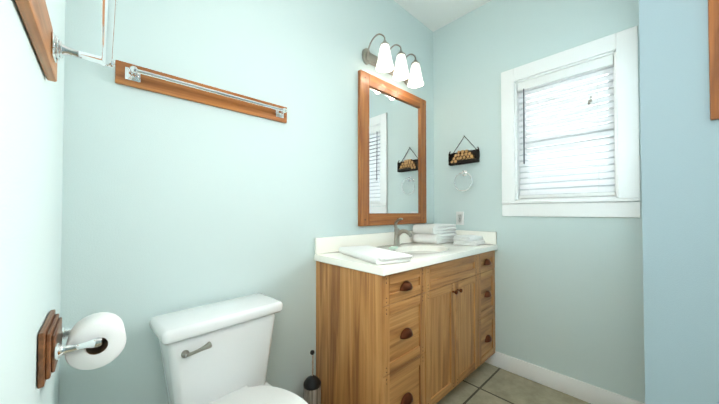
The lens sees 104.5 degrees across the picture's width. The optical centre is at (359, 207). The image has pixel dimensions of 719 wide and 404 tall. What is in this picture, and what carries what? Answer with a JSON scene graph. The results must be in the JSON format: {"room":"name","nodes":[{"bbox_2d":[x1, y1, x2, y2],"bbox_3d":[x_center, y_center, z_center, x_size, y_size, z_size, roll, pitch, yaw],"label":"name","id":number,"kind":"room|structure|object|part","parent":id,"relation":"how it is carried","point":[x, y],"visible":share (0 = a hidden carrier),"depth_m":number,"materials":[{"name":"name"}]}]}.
{"room":"bathroom","nodes":[
{"label":"bathroom","id":0,"kind":"room"},
{"bbox_2d":[0,0,64,403],"bbox_3d":[-0.006,-0.248,-0.245,0.150,2.888,3.200,1,-1,-43],"label":"wall","id":1,"kind":"structure","parent":0,"point":[31,131],"depth_m":0.51,"materials":[{"name":"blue paint"}]},
{"bbox_2d":[15,0,116,81],"bbox_3d":[-0.451,-0.347,0.435,0.118,0.088,0.720,1,-1,-43],"label":"towel rail","id":2,"kind":"object","parent":1,"relation":"attached to","point":[50,48],"visible":0.98,"depth_m":0.54,"materials":[{"name":"brown wood"}]},
{"bbox_2d":[37,309,125,388],"bbox_3d":[-0.712,0.342,0.729,0.151,0.131,0.200,1,-1,-43],"label":"toilet paper holder","id":3,"kind":"object","parent":1,"relation":"attached to","point":[96,340],"visible":1,"depth_m":0.69,"materials":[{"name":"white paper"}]},
{"bbox_2d":[59,0,433,403],"bbox_3d":[-0.225,-0.215,1.839,2.669,2.888,0.150,1,-1,-43],"label":"wall","id":4,"kind":"structure","parent":0,"point":[170,204],"depth_m":1.30,"materials":[{"name":"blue paint"}]},
{"bbox_2d":[115,60,286,122],"bbox_3d":[-0.649,-0.518,1.286,0.720,0.088,0.084,1,-1,-43],"label":"towel rail","id":5,"kind":"object","parent":4,"relation":"attached to","point":[135,76],"visible":1,"depth_m":1.23,"materials":[{"name":"brown wood"}]},
{"bbox_2d":[315,230,415,253],"bbox_3d":[0.217,0.239,2.122,1.319,0.098,0.020,1,-1,-43],"label":"backsplash","id":6,"kind":"structure","parent":4,"relation":"attached to","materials":[{"name":"white stone"}]},
{"bbox_2d":[358,69,426,225],"bbox_3d":[0.290,-0.408,2.197,0.798,1.085,0.029,1,-1,-43],"label":"mirror","id":7,"kind":"object","parent":4,"relation":"attached to","point":[391,154],"visible":0.94,"depth_m":2.14,"materials":[{"name":"brown wood"}]},
{"bbox_3d":[0.288,-0.408,2.199,0.630,0.917,0.006,1,-1,-43],"label":"glass","id":8,"kind":"part","parent":7,"relation":"part of","materials":[{"name":"white"}]},
{"bbox_2d":[362,33,423,87],"bbox_3d":[0.284,-1.084,2.087,0.550,0.239,0.196,1,-1,-43],"label":"sconce","id":9,"kind":"object","parent":4,"relation":"attached to","point":[383,63],"visible":1,"depth_m":2.02,"materials":[{"name":"white glass"}]},
{"bbox_2d":[394,0,491,31],"bbox_3d":[0.916,-1.728,0.637,2.669,0.100,3.500,1,-1,-43],"label":"ceiling","id":10,"kind":"structure","parent":0,"point":[433,15],"depth_m":2.32,"materials":[{"name":"white paint"}]},
{"bbox_2d":[436,362,590,403],"bbox_3d":[0.916,1.260,0.590,2.669,0.100,3.500,1,-1,-43],"label":"floor","id":11,"kind":"structure","parent":0,"point":[485,383],"depth_m":1.86,"materials":[{"name":"tile"}]},
{"bbox_2d":[149,293,307,403],"bbox_3d":[-0.432,0.822,1.017,0.482,0.785,0.719,1,-1,-43],"label":"toilet","id":12,"kind":"object","parent":11,"relation":"on","point":[216,353],"visible":1,"depth_m":1.11,"materials":[{"name":"white ceramic"}]},
{"bbox_3d":[-0.591,0.519,1.012,0.095,0.039,0.034,1,-1,-43],"label":"flush lever","id":13,"kind":"part","parent":12,"relation":"part of","materials":[{"name":"silver metal"}]},
{"bbox_3d":[-0.589,0.456,1.192,0.482,0.049,0.257,1,-1,-43],"label":"tank lid","id":14,"kind":"part","parent":12,"relation":"part of","materials":[{"name":"white ceramic"}]},
{"bbox_3d":[-0.591,0.650,1.191,0.430,0.347,0.216,1,-1,-43],"label":"tank","id":15,"kind":"part","parent":12,"relation":"part of","materials":[{"name":"white ceramic"}]},
{"bbox_3d":[-0.349,0.776,0.962,0.376,0.039,0.527,1,-1,-43],"label":"seat lid","id":16,"kind":"part","parent":12,"relation":"part of","materials":[{"name":"white plastic"}]},
{"bbox_2d":[303,350,320,403],"bbox_3d":[-0.258,1.001,1.517,0.096,0.444,0.096,1,-1,-43],"label":"toilet brush","id":17,"kind":"object","parent":11,"relation":"on","point":[312,389],"visible":1,"depth_m":1.49,"materials":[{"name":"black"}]},
{"bbox_3d":[-0.258,0.861,1.519,0.011,0.125,0.011,1,-1,-43],"label":"handle","id":18,"kind":"part","parent":17,"relation":"part of","materials":[{"name":"silver metal"}]},
{"bbox_2d":[314,218,497,403],"bbox_3d":[0.406,0.651,1.912,1.319,1.151,0.576,1,-1,-43],"label":"bathroom vanity","id":19,"kind":"object","parent":11,"relation":"on","point":[419,328],"visible":0.96,"depth_m":1.55,"materials":[{"name":"brown wood"}]},
{"bbox_3d":[0.226,0.956,1.411,0.251,0.232,0.010,1,-1,-43],"label":"drawer panel","id":20,"kind":"part","parent":19,"relation":"part of","materials":[{"name":"brown wood"}]},
{"bbox_3d":[0.226,0.629,1.417,0.251,0.230,0.010,1,-1,-43],"label":"drawer panel","id":21,"kind":"part","parent":19,"relation":"part of","materials":[{"name":"brown wood"}]},
{"bbox_3d":[0.226,0.394,1.420,0.251,0.049,0.010,1,-1,-43],"label":"drawer panel","id":22,"kind":"part","parent":19,"relation":"part of","materials":[{"name":"brown wood"}]},
{"bbox_2d":[314,242,497,275],"bbox_3d":[0.402,0.344,1.922,1.319,0.118,0.562,1,-1,-43],"label":"countertop","id":23,"kind":"structure","parent":19,"relation":"on","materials":[{"name":"white stone"}]},
{"bbox_2d":[338,245,412,264],"bbox_3d":[0.068,0.259,1.561,0.214,0.036,0.470,0,-1,-27],"label":"hand towel","id":24,"kind":"object","parent":23,"relation":"on","point":[375,255],"visible":1,"depth_m":1.44,"materials":[{"name":"white fabric"}]},
{"bbox_2d":[393,218,411,245],"bbox_3d":[0.316,0.182,2.033,0.068,0.210,0.167,1,-1,-43],"label":"faucet","id":25,"kind":"object","parent":23,"relation":"on","point":[397,232],"depth_m":2.05,"materials":[{"name":"silver metal"}]},
{"bbox_2d":[413,223,456,243],"bbox_3d":[0.638,0.214,2.326,0.363,0.151,0.225,1,-1,-43],"label":"towel stack","id":26,"kind":"object","parent":23,"relation":"on","point":[436,233],"visible":0.96,"depth_m":2.22,"materials":[{"name":"white fabric"}]},
{"bbox_2d":[453,235,484,245],"bbox_3d":[0.850,0.253,2.180,0.194,0.067,0.218,-1,-1,39],"label":"washcloths","id":27,"kind":"object","parent":23,"relation":"on","point":[471,240],"visible":0.98,"depth_m":2.12,"materials":[{"name":"white fabric"}]},
{"bbox_3d":[0.244,0.956,1.392,0.094,0.040,0.028,1,-1,-43],"label":"drawer pull","id":28,"kind":"part","parent":19,"relation":"part of","materials":[{"name":"brown metal"}]},
{"bbox_3d":[0.244,0.629,1.397,0.094,0.040,0.028,1,-1,-43],"label":"drawer pull","id":29,"kind":"part","parent":19,"relation":"part of","materials":[{"name":"brown metal"}]},
{"bbox_3d":[0.244,0.394,1.401,0.094,0.040,0.028,1,-1,-43],"label":"drawer pull","id":30,"kind":"part","parent":19,"relation":"part of","materials":[{"name":"brown metal"}]},
{"bbox_3d":[0.472,0.797,1.643,0.230,0.558,0.010,1,-1,-43],"label":"door panel","id":31,"kind":"part","parent":19,"relation":"part of","materials":[{"name":"brown wood"}]},
{"bbox_3d":[0.591,0.399,1.760,0.556,0.049,0.010,1,-1,-43],"label":"falsefront panel","id":32,"kind":"part","parent":19,"relation":"part of","materials":[{"name":"brown wood"}]},
{"bbox_3d":[0.711,0.800,1.865,0.230,0.558,0.010,1,-1,-43],"label":"door panel","id":33,"kind":"part","parent":19,"relation":"part of","materials":[{"name":"brown wood"}]},
{"bbox_3d":[0.941,0.967,2.077,0.207,0.232,0.010,1,-1,-43],"label":"drawer panel","id":34,"kind":"part","parent":19,"relation":"part of","materials":[{"name":"brown wood"}]},
{"bbox_3d":[0.941,0.640,2.082,0.207,0.230,0.010,1,-1,-43],"label":"drawer panel","id":35,"kind":"part","parent":19,"relation":"part of","materials":[{"name":"brown wood"}]},
{"bbox_3d":[0.959,0.404,2.066,0.094,0.040,0.028,1,-1,-43],"label":"drawer pull","id":36,"kind":"part","parent":19,"relation":"part of","materials":[{"name":"brown metal"}]},
{"bbox_3d":[0.959,0.640,2.063,0.094,0.040,0.028,1,-1,-43],"label":"drawer pull","id":37,"kind":"part","parent":19,"relation":"part of","materials":[{"name":"brown metal"}]},
{"bbox_3d":[0.959,0.967,2.058,0.094,0.040,0.028,1,-1,-43],"label":"drawer pull","id":38,"kind":"part","parent":19,"relation":"part of","materials":[{"name":"brown metal"}]},
{"bbox_2d":[433,0,644,402],"bbox_3d":[1.838,-0.221,1.472,0.150,2.888,3.200,1,-1,-43],"label":"wall","id":39,"kind":"structure","parent":0,"point":[569,296],"depth_m":1.97,"materials":[{"name":"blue paint"}]},
{"bbox_2d":[456,212,463,224],"bbox_3d":[0.864,0.093,2.396,0.008,0.114,0.070,1,-1,-43],"label":"duplex electrical outlet","id":40,"kind":"object","parent":39,"relation":"attached to","point":[459,218],"visible":1,"depth_m":2.39,"materials":[{"name":"white plastic"}]},
{"bbox_2d":[454,170,472,190],"bbox_3d":[0.881,-0.225,2.354,0.045,0.179,0.165,1,-1,-43],"label":"towel ring","id":41,"kind":"object","parent":39,"relation":"attached to","point":[464,173],"visible":0.98,"depth_m":2.35,"materials":[{"name":"silver metal"}]},
{"bbox_2d":[448,136,479,165],"bbox_3d":[0.880,-0.491,2.357,0.049,0.243,0.278,1,-1,-43],"label":"plaque","id":42,"kind":"object","parent":39,"relation":"attached to","point":[476,152],"visible":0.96,"depth_m":2.33,"materials":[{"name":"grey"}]},
{"bbox_2d":[451,150,472,162],"bbox_3d":[0.866,-0.432,2.341,0.010,0.104,0.209,1,-1,-43],"label":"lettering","id":43,"kind":"object","parent":42,"relation":"attached to","point":[462,154],"visible":0.94,"depth_m":2.34,"materials":[{"name":"brown"}]},
{"bbox_2d":[485,351,644,403],"bbox_3d":[1.159,1.175,2.059,0.014,0.115,1.380,1,-1,-43],"label":"baseboard","id":44,"kind":"structure","parent":39,"relation":"attached to","point":[582,390],"depth_m":1.86,"materials":[{"name":"white paint"}]},
{"bbox_2d":[501,26,640,217],"bbox_3d":[1.396,-0.490,1.914,0.151,1.108,0.748,1,-1,-43],"label":"window","id":45,"kind":"structure","parent":39,"relation":"in","point":[624,44],"depth_m":1.75,"materials":[{"name":"white paint"}]},
{"bbox_2d":[517,54,615,198],"bbox_3d":[1.379,-0.501,1.899,0.080,0.865,0.532,1,-1,-43],"label":"window blind","id":46,"kind":"object","parent":45,"relation":"attached to","point":[584,182],"visible":0.98,"depth_m":1.87,"materials":[{"name":"white plastic"}]},
{"bbox_3d":[1.434,-0.497,1.950,0.004,0.796,0.464,1,-1,-43],"label":"glass","id":47,"kind":"part","parent":45,"relation":"part of","materials":[{"name":"clear glass"}]},
{"bbox_3d":[1.433,-0.498,1.948,0.040,0.872,0.540,1,-1,-43],"label":"window sash","id":48,"kind":"part","parent":45,"relation":"part of","materials":[{"name":"white plastic"}]},
{"bbox_2d":[639,0,718,403],"bbox_3d":[1.961,-0.234,0.643,0.800,2.888,1.819,1,-1,-43],"label":"wall","id":49,"kind":"structure","parent":0,"point":[680,169],"depth_m":0.97,"materials":[{"name":"blue paint"}]},
{"bbox_2d":[708,0,718,119],"bbox_3d":[1.183,-0.711,0.883,0.017,0.850,0.099,1,-1,-43],"label":"board","id":50,"kind":"object","parent":49,"relation":"attached to","point":[713,24],"visible":1,"depth_m":0.90,"materials":[{"name":"brown wood"}]},
{"label":"outside","id":51,"kind":"structure","parent":0,"visible":0},
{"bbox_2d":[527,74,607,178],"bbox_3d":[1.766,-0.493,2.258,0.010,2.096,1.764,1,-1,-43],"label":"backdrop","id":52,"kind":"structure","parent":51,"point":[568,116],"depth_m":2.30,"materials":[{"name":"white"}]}
]}

